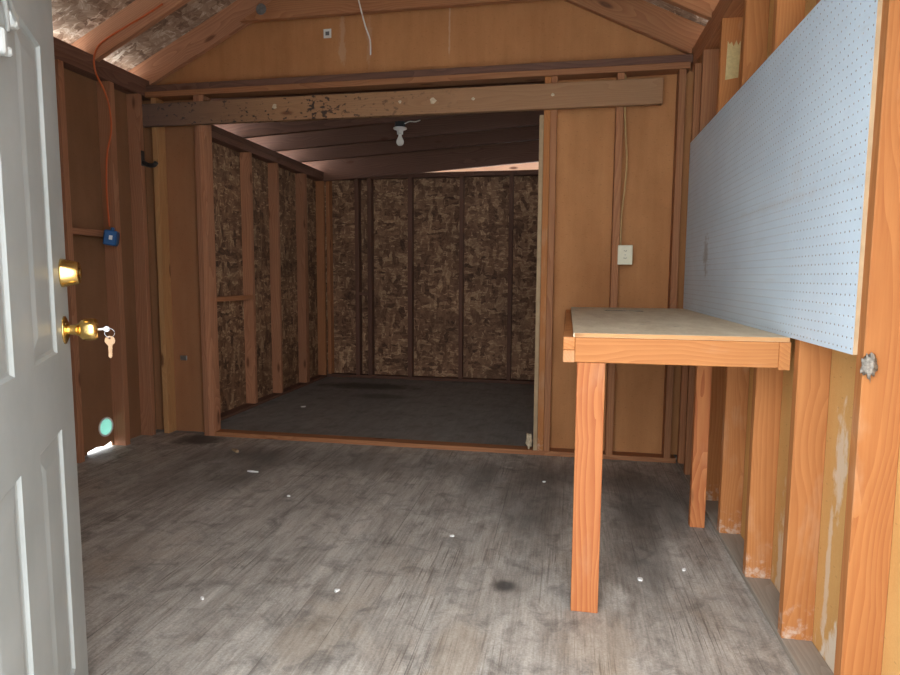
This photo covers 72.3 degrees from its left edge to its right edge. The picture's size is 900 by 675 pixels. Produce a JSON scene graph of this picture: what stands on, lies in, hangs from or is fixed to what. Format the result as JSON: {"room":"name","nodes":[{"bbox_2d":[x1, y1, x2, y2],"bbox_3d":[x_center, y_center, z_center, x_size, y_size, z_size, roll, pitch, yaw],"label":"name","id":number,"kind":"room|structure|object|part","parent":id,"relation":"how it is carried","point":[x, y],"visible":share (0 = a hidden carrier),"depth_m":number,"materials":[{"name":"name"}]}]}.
{"room":"storage shed","nodes":[
{"label":"storage shed","id":0,"kind":"room"},
{"bbox_2d":[64,68,156,455],"bbox_3d":[-2.467,-0.380,2.738,0.012,2.445,3.403,1,6,11],"label":"wall","id":1,"kind":"structure","parent":0,"point":[81,102],"depth_m":3.90,"materials":[{"name":"brown wood"}]},
{"bbox_2d":[99,417,112,436],"bbox_3d":[-2.242,0.582,4.017,0.005,0.128,0.128,1,6,11],"label":"sticker","id":2,"kind":"object","parent":1,"relation":"in","point":[106,424],"visible":1,"depth_m":4.01,"materials":[{"name":"teal"}]},
{"bbox_2d":[212,142,317,412],"bbox_3d":[-1.687,-0.561,5.639,0.016,2.240,2.573,1,6,11],"label":"wall","id":3,"kind":"structure","parent":0,"point":[226,161],"depth_m":5.49,"materials":[{"name":"brown wood"}]},
{"bbox_2d":[51,0,707,70],"bbox_3d":[-0.653,-2.019,2.127,4.390,1.084,4.103,1,6,11],"label":"ceiling","id":4,"kind":"structure","parent":0,"point":[71,19],"depth_m":3.91,"materials":[{"name":"brown wood"}]},
{"bbox_2d":[143,0,693,454],"bbox_3d":[-0.322,-1.002,4.013,3.700,3.456,0.012,1,6,11],"label":"wall","id":5,"kind":"structure","parent":0,"point":[544,31],"depth_m":3.85,"materials":[{"name":"brown wood"}]},
{"bbox_2d":[324,29,330,37],"bbox_3d":[-0.796,-1.973,4.000,0.052,0.056,0.003,1,6,11],"label":"sticker","id":6,"kind":"object","parent":5,"relation":"attached to","point":[327,32],"visible":1,"depth_m":4.00,"materials":[{"name":"grey paper"}]},
{"bbox_2d":[324,176,537,379],"bbox_3d":[0.264,-0.629,6.583,3.486,2.212,0.016,1,6,11],"label":"wall","id":7,"kind":"structure","parent":0,"point":[436,200],"depth_m":6.64,"materials":[{"name":"brown wood"}]},
{"bbox_2d":[77,375,798,674],"bbox_3d":[-0.422,0.778,3.716,3.740,0.030,6.159,1,6,11],"label":"floor","id":8,"kind":"structure","parent":0,"point":[168,521],"depth_m":2.50,"materials":[{"name":"grey wood"}]},
{"bbox_2d":[55,59,84,462],"bbox_3d":[-2.251,-0.408,3.607,0.089,2.331,0.040,1,6,11],"label":"stud","id":9,"kind":"object","parent":8,"relation":"on","point":[59,68],"visible":0.4,"depth_m":3.58,"materials":[{"name":"red wood"}]},
{"bbox_2d":[72,227,103,237],"bbox_3d":[-2.213,-0.642,3.778,0.089,0.038,0.353,1,6,11],"label":"board","id":10,"kind":"object","parent":9,"relation":"attached to","point":[76,231],"visible":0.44,"depth_m":3.72,"materials":[{"name":"red wood"}]},
{"bbox_2d":[97,81,130,445],"bbox_3d":[-2.177,-0.446,3.995,0.089,2.331,0.046,1,6,11],"label":"stud","id":11,"kind":"object","parent":8,"relation":"on","point":[113,254],"visible":0.9,"depth_m":3.98,"materials":[{"name":"red wood"}]},
{"bbox_2d":[54,47,149,100],"bbox_3d":[-2.411,-1.510,2.614,0.089,0.057,3.400,1,6,11],"label":"plate","id":12,"kind":"object","parent":11,"relation":"on","point":[72,63],"visible":0.48,"depth_m":3.77,"materials":[{"name":"brown wood"}]},
{"bbox_2d":[53,37,148,87],"bbox_3d":[-2.411,-1.567,2.609,0.089,0.057,3.400,1,6,11],"label":"plate","id":13,"kind":"object","parent":12,"relation":"on","point":[59,44],"visible":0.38,"depth_m":3.78,"materials":[{"name":"brown wood"}]},
{"bbox_2d":[71,0,190,61],"bbox_3d":[-1.482,-2.079,3.576,2.130,1.221,0.038,1,6,11],"label":"rafter","id":14,"kind":"object","parent":13,"relation":"on","point":[88,43],"visible":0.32,"depth_m":3.67,"materials":[{"name":"red wood"}]},
{"bbox_2d":[93,3,162,226],"bbox_3d":[-1.904,-1.324,3.763,0.486,1.284,0.136,1,6,11],"label":"extension cord","id":15,"kind":"object","parent":14,"relation":"hanging from","point":[161,4],"visible":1,"depth_m":3.80,"materials":[{"name":"orange plastic"}]},
{"bbox_2d":[103,227,119,245],"bbox_3d":[-2.098,-0.624,3.822,0.083,0.116,0.132,-2,6,-19],"label":"outlet box","id":16,"kind":"object","parent":15,"relation":"hanging from","point":[111,237],"visible":1,"depth_m":3.77,"materials":[{"name":"blue plastic"}]},
{"bbox_2d":[126,93,155,435],"bbox_3d":[-2.127,-0.472,4.252,0.089,2.331,0.038,1,6,11],"label":"stud","id":17,"kind":"object","parent":8,"relation":"on","point":[134,101],"visible":1,"depth_m":4.23,"materials":[{"name":"red wood"}]},
{"bbox_2d":[141,150,158,167],"bbox_3d":[-2.024,-1.202,4.155,0.125,0.115,0.032,2,6,15],"label":"wall hook","id":18,"kind":"object","parent":17,"relation":"attached to","point":[143,162],"visible":1,"depth_m":4.15,"materials":[{"name":"metal"}]},
{"bbox_3d":[-2.077,-1.211,4.168,0.005,0.100,0.032,1,6,11],"label":"hook plate","id":19,"kind":"part","parent":18,"relation":"part of","materials":[{"name":"metal"}]},
{"bbox_3d":[-2.024,-1.171,4.158,0.125,0.053,0.031,2,6,14],"label":"hook arm","id":20,"kind":"part","parent":18,"relation":"part of","materials":[{"name":"metal"}]},
{"bbox_2d":[151,98,176,432],"bbox_3d":[-2.011,-0.475,4.336,0.040,2.322,0.089,1,6,11],"label":"stud","id":21,"kind":"object","parent":8,"relation":"on","point":[158,133],"visible":1,"depth_m":4.32,"materials":[{"name":"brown wood"}]},
{"bbox_2d":[193,95,209,435],"bbox_3d":[-1.700,-0.467,4.277,0.038,2.322,0.089,1,6,11],"label":"stud","id":22,"kind":"object","parent":8,"relation":"on","point":[195,97],"visible":0.48,"depth_m":4.24,"materials":[{"name":"red wood"}]},
{"bbox_2d":[142,77,663,127],"bbox_3d":[-0.432,-1.462,3.872,3.379,0.146,0.038,1,6,11],"label":"header board","id":23,"kind":"object","parent":22,"relation":"attached to","point":[642,91],"visible":1,"depth_m":3.81,"materials":[{"name":"brown wood"}]},
{"bbox_2d":[430,97,436,103],"bbox_3d":[-0.103,-1.456,3.789,0.044,0.039,0.002,1,6,11],"label":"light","id":24,"kind":"object","parent":23,"relation":"attached to","point":[433,100],"visible":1,"depth_m":3.79,"materials":[{"name":"beige plastic"}]},
{"bbox_2d":[198,95,220,435],"bbox_3d":[-1.663,-0.466,4.270,0.038,2.322,0.089,1,6,11],"label":"stud","id":25,"kind":"object","parent":8,"relation":"on","point":[205,132],"visible":0.78,"depth_m":4.25,"materials":[{"name":"red wood"}]},
{"bbox_2d":[145,62,690,100],"bbox_3d":[-0.336,-1.606,3.897,3.504,0.036,0.103,1,6,11],"label":"plate","id":26,"kind":"object","parent":25,"relation":"on","point":[658,68],"visible":0.86,"depth_m":3.83,"materials":[{"name":"brown wood"}]},
{"bbox_2d":[146,54,692,91],"bbox_3d":[-0.327,-1.647,3.898,3.518,0.046,0.089,1,6,11],"label":"plate","id":27,"kind":"object","parent":26,"relation":"on","point":[685,57],"visible":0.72,"depth_m":3.81,"materials":[{"name":"brown wood"}]},
{"bbox_2d":[128,0,271,84],"bbox_3d":[-1.388,-2.127,4.065,2.130,1.221,0.038,1,6,11],"label":"rafter","id":28,"kind":"object","parent":27,"relation":"on","point":[221,26],"visible":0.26,"depth_m":4.12,"materials":[{"name":"red wood"}]},
{"bbox_2d":[240,0,543,22],"bbox_3d":[-0.330,-2.101,3.826,2.105,0.135,0.038,1,6,11],"label":"tie","id":29,"kind":"object","parent":28,"relation":"attached to","point":[276,10],"visible":1,"depth_m":3.88,"materials":[{"name":"brown wood"}]},
{"bbox_2d":[256,3,265,14],"bbox_3d":[-1.218,-2.116,3.973,0.072,0.068,0.003,1,6,11],"label":"gusset plate","id":30,"kind":"object","parent":29,"relation":"attached to","point":[261,8],"visible":1,"depth_m":3.97,"materials":[{"name":"metal"}]},
{"bbox_2d":[358,0,370,54],"bbox_3d":[-0.552,-2.040,3.784,0.141,0.598,0.012,2,6,14],"label":"hanging wire","id":31,"kind":"object","parent":29,"relation":"hanging from","point":[358,0],"visible":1,"depth_m":3.79,"materials":[{"name":"white plastic"}]},
{"bbox_2d":[564,0,704,53],"bbox_3d":[0.743,-2.074,3.662,2.130,1.221,0.038,1,6,11],"label":"rafter","id":32,"kind":"object","parent":27,"relation":"on","point":[668,28],"visible":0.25,"depth_m":3.59,"materials":[{"name":"brown wood"}]},
{"bbox_2d":[220,375,326,420],"bbox_3d":[-1.650,0.546,5.695,0.089,0.025,2.481,1,6,11],"label":"plate","id":33,"kind":"object","parent":8,"relation":"on","point":[244,407],"visible":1,"depth_m":5.55,"materials":[{"name":"brown wood"}]},
{"bbox_2d":[240,152,257,403],"bbox_3d":[-1.710,-0.486,5.242,0.089,2.119,0.040,1,6,11],"label":"stud","id":34,"kind":"object","parent":33,"relation":"on","point":[245,157],"visible":1,"depth_m":5.22,"materials":[{"name":"red wood"}]},
{"bbox_2d":[268,163,282,392],"bbox_3d":[-1.619,-0.533,5.721,0.089,2.119,0.038,1,6,11],"label":"stud","id":35,"kind":"object","parent":33,"relation":"on","point":[273,169],"visible":1,"depth_m":5.70,"materials":[{"name":"red wood"}]},
{"bbox_2d":[212,131,325,182],"bbox_3d":[-1.629,-1.603,5.524,0.089,0.048,2.568,1,6,11],"label":"plate","id":36,"kind":"object","parent":35,"relation":"on","point":[217,138],"visible":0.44,"depth_m":5.35,"materials":[{"name":"brown wood"}]},
{"bbox_2d":[211,125,322,175],"bbox_3d":[-1.629,-1.651,5.519,0.089,0.048,2.568,1,6,11],"label":"plate","id":37,"kind":"object","parent":36,"relation":"on","point":[214,128],"visible":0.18,"depth_m":5.32,"materials":[{"name":"brown wood"}]},
{"bbox_2d":[295,173,307,382],"bbox_3d":[-1.510,-0.589,6.287,0.089,2.119,0.038,1,6,11],"label":"stud","id":38,"kind":"object","parent":33,"relation":"on","point":[299,177],"visible":1,"depth_m":6.27,"materials":[{"name":"red wood"}]},
{"bbox_2d":[305,174,309,381],"bbox_3d":[-1.502,-0.593,6.327,0.089,2.119,0.038,1,6,11],"label":"stud","id":39,"kind":"object","parent":33,"relation":"on","point":[305,174],"visible":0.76,"depth_m":6.31,"materials":[{"name":"red wood"}]},
{"bbox_2d":[315,181,326,374],"bbox_3d":[-1.415,-0.638,6.782,0.089,2.119,0.038,1,6,11],"label":"stud","id":40,"kind":"object","parent":33,"relation":"on","point":[320,190],"visible":1,"depth_m":6.76,"materials":[{"name":"brown wood"}]},
{"bbox_3d":[-1.827,-0.426,4.628,0.089,2.119,0.038,1,6,11],"label":"stud","id":41,"kind":"object","parent":33,"relation":"on","visible":0},
{"bbox_2d":[217,295,252,301],"bbox_3d":[-1.770,-0.315,4.949,0.089,0.035,0.589,1,6,11],"label":"board","id":42,"kind":"object","parent":41,"relation":"attached to","point":[235,297],"visible":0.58,"depth_m":4.94,"materials":[{"name":"brown wood"}]},
{"bbox_2d":[328,373,533,384],"bbox_3d":[0.297,0.460,6.630,3.381,0.035,0.089,1,6,11],"label":"plate","id":43,"kind":"object","parent":8,"relation":"on","point":[347,375],"visible":0.5,"depth_m":6.69,"materials":[{"name":"brown wood"}]},
{"bbox_2d":[326,181,333,373],"bbox_3d":[-1.329,-0.657,6.832,0.038,2.129,0.089,1,6,11],"label":"stud","id":44,"kind":"object","parent":43,"relation":"on","point":[329,228],"visible":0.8,"depth_m":6.81,"materials":[{"name":"brown wood"}]},
{"bbox_2d":[354,179,362,374],"bbox_3d":[-1.005,-0.649,6.771,0.045,2.129,0.089,1,6,11],"label":"stud","id":45,"kind":"object","parent":43,"relation":"on","point":[357,182],"visible":1,"depth_m":6.74,"materials":[{"name":"brown wood"}]},
{"bbox_2d":[367,179,374,374],"bbox_3d":[-0.865,-0.646,6.744,0.045,2.129,0.089,1,6,11],"label":"stud","id":46,"kind":"object","parent":43,"relation":"on","point":[370,190],"visible":1,"depth_m":6.71,"materials":[{"name":"brown wood"}]},
{"bbox_2d":[408,178,413,376],"bbox_3d":[-0.423,-0.635,6.661,0.046,2.129,0.089,1,6,11],"label":"stud","id":47,"kind":"object","parent":43,"relation":"on","point":[410,180],"visible":1,"depth_m":6.63,"materials":[{"name":"brown wood"}]},
{"bbox_2d":[338,170,537,180],"bbox_3d":[0.310,-1.700,6.416,3.381,0.048,0.089,1,6,11],"label":"plate","id":48,"kind":"object","parent":47,"relation":"on","point":[505,173],"visible":0.34,"depth_m":6.42,"materials":[{"name":"brown wood"}]},
{"bbox_2d":[458,176,464,378],"bbox_3d":[0.122,-0.621,6.558,0.040,2.129,0.089,1,6,11],"label":"stud","id":49,"kind":"object","parent":43,"relation":"on","point":[462,178],"visible":1,"depth_m":6.52,"materials":[{"name":"brown wood"}]},
{"bbox_2d":[506,175,513,379],"bbox_3d":[0.632,-0.609,6.461,0.042,2.129,0.089,1,6,11],"label":"stud","id":50,"kind":"object","parent":43,"relation":"on","point":[511,177],"visible":1,"depth_m":6.42,"materials":[{"name":"brown wood"}]},
{"bbox_2d":[215,429,675,462],"bbox_3d":[-0.131,0.712,4.093,3.090,0.030,0.089,1,6,11],"label":"plate","id":51,"kind":"object","parent":8,"relation":"on","point":[562,452],"visible":1,"depth_m":4.07,"materials":[{"name":"brown wood"}]},
{"bbox_2d":[525,432,532,448],"bbox_3d":[0.508,0.666,3.957,0.048,0.113,0.064,1,6,11],"label":"lump","id":52,"kind":"object","parent":51,"relation":"on","point":[529,439],"visible":1,"depth_m":3.94,"materials":[{"name":"beige"}]},
{"bbox_2d":[533,115,543,450],"bbox_3d":[0.554,-0.315,3.856,0.026,2.070,0.080,1,6,11],"label":"trim strip","id":53,"kind":"object","parent":51,"relation":"on","point":[541,120],"visible":0.8,"depth_m":3.81,"materials":[{"name":"wood"}]},
{"bbox_2d":[537,76,550,450],"bbox_3d":[0.588,-0.425,3.844,0.038,2.292,0.089,1,6,11],"label":"stud","id":54,"kind":"object","parent":51,"relation":"on","point":[547,113],"visible":0.84,"depth_m":3.80,"materials":[{"name":"brown wood"}]},
{"bbox_2d":[543,76,557,450],"bbox_3d":[0.626,-0.424,3.836,0.038,2.292,0.089,1,6,11],"label":"stud","id":55,"kind":"object","parent":51,"relation":"on","point":[554,79],"visible":0.98,"depth_m":3.80,"materials":[{"name":"brown wood"}]},
{"bbox_2d":[605,72,624,454],"bbox_3d":[1.004,-0.415,3.765,0.042,2.292,0.089,1,6,11],"label":"stud","id":56,"kind":"object","parent":51,"relation":"on","point":[619,111],"visible":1,"depth_m":3.71,"materials":[{"name":"brown wood"}]},
{"bbox_2d":[620,74,627,244],"bbox_3d":[1.041,-1.047,3.669,0.034,1.007,0.017,5,7,40],"label":"cable","id":57,"kind":"object","parent":56,"relation":"attached to","point":[625,74],"visible":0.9,"depth_m":3.66,"materials":[{"name":"plastic"}]},
{"bbox_2d":[617,245,632,264],"bbox_3d":[1.054,-0.497,3.717,0.086,0.116,0.049,1,6,11],"label":"electrical outlet","id":58,"kind":"object","parent":56,"relation":"attached to","point":[625,252],"visible":1,"depth_m":3.69,"materials":[{"name":"plastic"}]},
{"bbox_2d":[661,69,686,457],"bbox_3d":[1.343,-0.406,3.701,0.040,2.292,0.089,1,6,11],"label":"stud","id":59,"kind":"object","parent":51,"relation":"on","point":[682,74],"visible":1,"depth_m":3.65,"materials":[{"name":"brown wood"}]},
{"bbox_2d":[563,307,790,612],"bbox_3d":[0.866,0.381,2.838,0.686,0.950,1.750,1,6,11],"label":"workbench","id":60,"kind":"object","parent":8,"relation":"on","point":[593,337],"visible":1,"depth_m":2.04,"materials":[{"name":"red wood"}]},
{"bbox_3d":[0.549,-0.064,2.851,0.038,0.042,1.728,1,6,11],"label":"rail","id":61,"kind":"part","parent":60,"relation":"part of","materials":[{"name":"orange wood"}]},
{"bbox_3d":[0.549,-0.022,2.855,0.038,0.041,1.728,1,6,11],"label":"rail","id":62,"kind":"part","parent":60,"relation":"part of","materials":[{"name":"orange wood"}]},
{"bbox_3d":[0.460,0.504,2.064,0.090,0.853,0.038,1,6,11],"label":"leg","id":63,"kind":"part","parent":60,"relation":"part of","materials":[{"name":"orange wood"}]},
{"bbox_3d":[0.711,0.045,1.966,0.614,0.082,0.038,1,6,11],"label":"rail","id":64,"kind":"part","parent":60,"relation":"part of","materials":[{"name":"orange wood"}]},
{"bbox_3d":[1.129,0.440,2.776,0.064,0.847,0.038,1,6,11],"label":"leg","id":65,"kind":"part","parent":60,"relation":"part of","materials":[{"name":"orange wood"}]},
{"bbox_3d":[1.188,-0.026,2.732,0.033,0.088,1.728,1,6,11],"label":"wall rail","id":66,"kind":"part","parent":60,"relation":"part of","materials":[{"name":"orange wood"}]},
{"bbox_2d":[677,462,833,674],"bbox_3d":[1.112,0.921,2.123,0.089,0.020,3.290,1,6,11],"label":"plate","id":67,"kind":"object","parent":8,"relation":"on","point":[804,656],"visible":0.48,"depth_m":2.13,"materials":[{"name":"beige wood"}]},
{"bbox_2d":[677,63,701,463],"bbox_3d":[1.423,-0.395,3.595,0.089,2.311,0.038,1,6,11],"label":"stud","id":68,"kind":"object","parent":67,"relation":"on","point":[698,66],"visible":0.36,"depth_m":3.64,"materials":[{"name":"brown wood"}]},
{"bbox_2d":[684,49,718,474],"bbox_3d":[1.382,-0.374,3.385,0.089,2.311,0.038,1,6,11],"label":"stud","id":69,"kind":"object","parent":67,"relation":"on","point":[710,57],"visible":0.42,"depth_m":3.29,"materials":[{"name":"brown wood"}]},
{"bbox_2d":[706,17,742,500],"bbox_3d":[1.306,-0.335,2.989,0.089,2.311,0.038,1,6,11],"label":"stud","id":70,"kind":"object","parent":67,"relation":"on","point":[730,28],"visible":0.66,"depth_m":3.02,"materials":[{"name":"brown wood"}]},
{"bbox_2d":[725,40,740,79],"bbox_3d":[1.319,-1.293,2.872,0.062,0.176,0.001,1,6,11],"label":"paper note","id":71,"kind":"object","parent":70,"relation":"attached to","point":[733,52],"visible":1,"depth_m":2.87,"materials":[{"name":"beige paper"}]},
{"bbox_2d":[717,0,769,533],"bbox_3d":[1.230,-0.296,2.590,0.089,2.311,0.038,1,6,11],"label":"stud","id":72,"kind":"object","parent":67,"relation":"on","point":[755,12],"visible":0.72,"depth_m":2.63,"materials":[{"name":"brown wood"}]},
{"bbox_2d":[690,0,743,71],"bbox_3d":[1.136,-1.422,1.944,0.089,0.057,3.400,1,6,11],"label":"plate","id":73,"kind":"object","parent":72,"relation":"on","point":[731,8],"visible":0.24,"depth_m":3.02,"materials":[{"name":"brown wood"}]},
{"bbox_2d":[692,0,725,56],"bbox_3d":[1.136,-1.479,1.938,0.089,0.057,3.400,1,6,11],"label":"plate","id":74,"kind":"object","parent":73,"relation":"on","point":[720,4],"visible":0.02,"depth_m":3.16,"materials":[{"name":"brown wood"}]},
{"bbox_2d":[662,0,718,20],"bbox_3d":[0.650,-2.026,3.174,2.130,1.221,0.038,1,6,11],"label":"rafter","id":75,"kind":"object","parent":74,"relation":"on","point":[704,9],"visible":0.3,"depth_m":3.08,"materials":[{"name":"brown wood"}]},
{"bbox_2d":[683,0,882,354],"bbox_3d":[1.166,-0.533,2.485,0.010,0.942,2.197,1,6,11],"label":"pegboard","id":76,"kind":"object","parent":72,"relation":"attached to","point":[777,209],"visible":1,"depth_m":1.86,"materials":[{"name":"blue paint"}]},
{"bbox_2d":[743,0,805,578],"bbox_3d":[1.154,-0.257,2.193,0.089,2.311,0.038,1,6,11],"label":"stud","id":77,"kind":"object","parent":67,"relation":"on","point":[787,14],"visible":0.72,"depth_m":2.25,"materials":[{"name":"brown wood"}]},
{"bbox_2d":[778,0,831,640],"bbox_3d":[1.080,-0.219,1.804,0.089,2.311,0.038,1,6,11],"label":"stud","id":78,"kind":"object","parent":67,"relation":"on","point":[812,362],"visible":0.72,"depth_m":1.86,"materials":[{"name":"brown wood"}]},
{"bbox_2d":[834,0,899,674],"bbox_3d":[1.005,-0.180,1.412,0.089,2.311,0.038,1,6,11],"label":"stud","id":79,"kind":"object","parent":67,"relation":"on","point":[875,429],"visible":1,"depth_m":1.43,"materials":[{"name":"brown wood"}]},
{"bbox_2d":[860,352,877,380],"bbox_3d":[0.962,0.069,1.417,0.035,0.072,0.028,1,6,11],"label":"lint wad","id":80,"kind":"object","parent":79,"relation":"attached to","point":[869,366],"visible":1,"depth_m":1.41,"materials":[{"name":"white fabric"}]},
{"bbox_2d":[718,0,899,674],"bbox_3d":[1.179,-0.290,2.049,0.012,2.445,3.403,1,6,11],"label":"wall","id":81,"kind":"structure","parent":0,"point":[843,365],"depth_m":1.78,"materials":[{"name":"brown wood"}]},
{"bbox_3d":[0.054,-1.920,5.342,4.071,0.256,2.904,1,6,11],"label":"ceiling","id":82,"kind":"structure","parent":0,"visible":0},
{"bbox_2d":[215,113,481,137],"bbox_3d":[-0.087,-1.767,4.716,3.952,0.399,0.038,1,6,11],"label":"rafter","id":83,"kind":"object","parent":82,"relation":"attached to","point":[245,130],"visible":0.06,"depth_m":4.91,"materials":[{"name":"brown wood"}]},
{"bbox_2d":[211,81,544,100],"bbox_3d":[-0.189,-1.715,4.183,3.952,0.399,0.038,1,6,11],"label":"rafter","id":84,"kind":"object","parent":82,"relation":"attached to","point":[538,82],"visible":0.02,"depth_m":4.22,"materials":[{"name":"brown wood"}]},
{"bbox_2d":[245,110,543,151],"bbox_3d":[0.015,-1.820,5.249,3.952,0.399,0.038,1,6,11],"label":"rafter","id":85,"kind":"object","parent":82,"relation":"attached to","point":[495,120],"visible":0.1,"depth_m":5.31,"materials":[{"name":"brown wood"}]},
{"bbox_2d":[393,120,419,145],"bbox_3d":[-0.331,-1.581,4.781,0.225,0.184,0.108,1,6,11],"label":"light bulb","id":86,"kind":"object","parent":85,"relation":"attached to","point":[399,127],"visible":1,"depth_m":4.77,"materials":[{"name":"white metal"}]},
{"bbox_3d":[-0.388,-1.537,4.796,0.060,0.092,0.060,1,6,11],"label":"light bulb","id":87,"kind":"part","parent":86,"relation":"part of","materials":[{"name":"white glass"}]},
{"bbox_2d":[278,125,538,162],"bbox_3d":[0.117,-1.872,5.781,3.952,0.399,0.038,1,6,11],"label":"rafter","id":88,"kind":"object","parent":82,"relation":"attached to","point":[529,133],"visible":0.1,"depth_m":5.85,"materials":[{"name":"brown wood"}]},
{"bbox_2d":[303,140,538,181],"bbox_3d":[0.076,-1.882,6.378,3.630,0.461,0.034,1,6,11],"label":"rafter","id":89,"kind":"object","parent":82,"relation":"attached to","point":[524,151],"visible":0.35,"depth_m":6.42,"materials":[{"name":"brown wood"}]},
{"bbox_2d":[424,162,538,172],"bbox_3d":[0.298,-1.893,6.773,3.920,0.150,0.020,1,6,11],"label":"fascia board","id":90,"kind":"object","parent":82,"relation":"attached to","point":[533,165],"visible":0.02,"depth_m":6.71,"materials":[{"name":"beige wood"}]},
{"bbox_3d":[-0.970,-0.654,0.628,3.700,3.486,0.110,1,6,11],"label":"wall","id":91,"kind":"structure","parent":0,"visible":0},
{"bbox_2d":[0,0,98,674],"bbox_3d":[-0.748,-0.019,1.104,0.114,2.030,0.840,-2,6,-22],"label":"door","id":92,"kind":"structure","parent":91,"relation":"in","point":[43,620],"depth_m":1.18,"materials":[{"name":"white paint"}]},
{"bbox_3d":[-0.661,-0.522,0.903,0.010,0.073,0.222,-3,7,-30],"label":"arm rod","id":93,"kind":"part","parent":92,"relation":"part of","materials":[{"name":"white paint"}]},
{"bbox_3d":[-0.676,-0.526,0.937,0.009,0.020,0.295,-3,7,-29],"label":"hold open arm","id":94,"kind":"part","parent":92,"relation":"part of","materials":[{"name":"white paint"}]},
{"bbox_3d":[-0.862,-0.019,1.448,0.066,0.053,0.053,-2,6,-22],"label":"knob","id":95,"kind":"part","parent":92,"relation":"part of","materials":[{"name":"gold metal"}]},
{"bbox_2d":[99,326,114,357],"bbox_3d":[-0.820,0.011,1.470,0.041,0.077,0.009,-1,6,-14],"label":"key","id":96,"kind":"object","parent":92,"relation":"hanging from","point":[109,342],"visible":0.99,"depth_m":1.47,"materials":[{"name":"metal"}]},
{"label":"outside","id":97,"kind":"structure","parent":0,"visible":0},
{"bbox_2d":[88,442,111,452],"bbox_3d":[0.553,1.159,3.077,60.000,0.050,66.000,1,6,11],"label":"ground","id":98,"kind":"structure","parent":97,"point":[109,443],"depth_m":5.11,"materials":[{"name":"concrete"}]}
]}

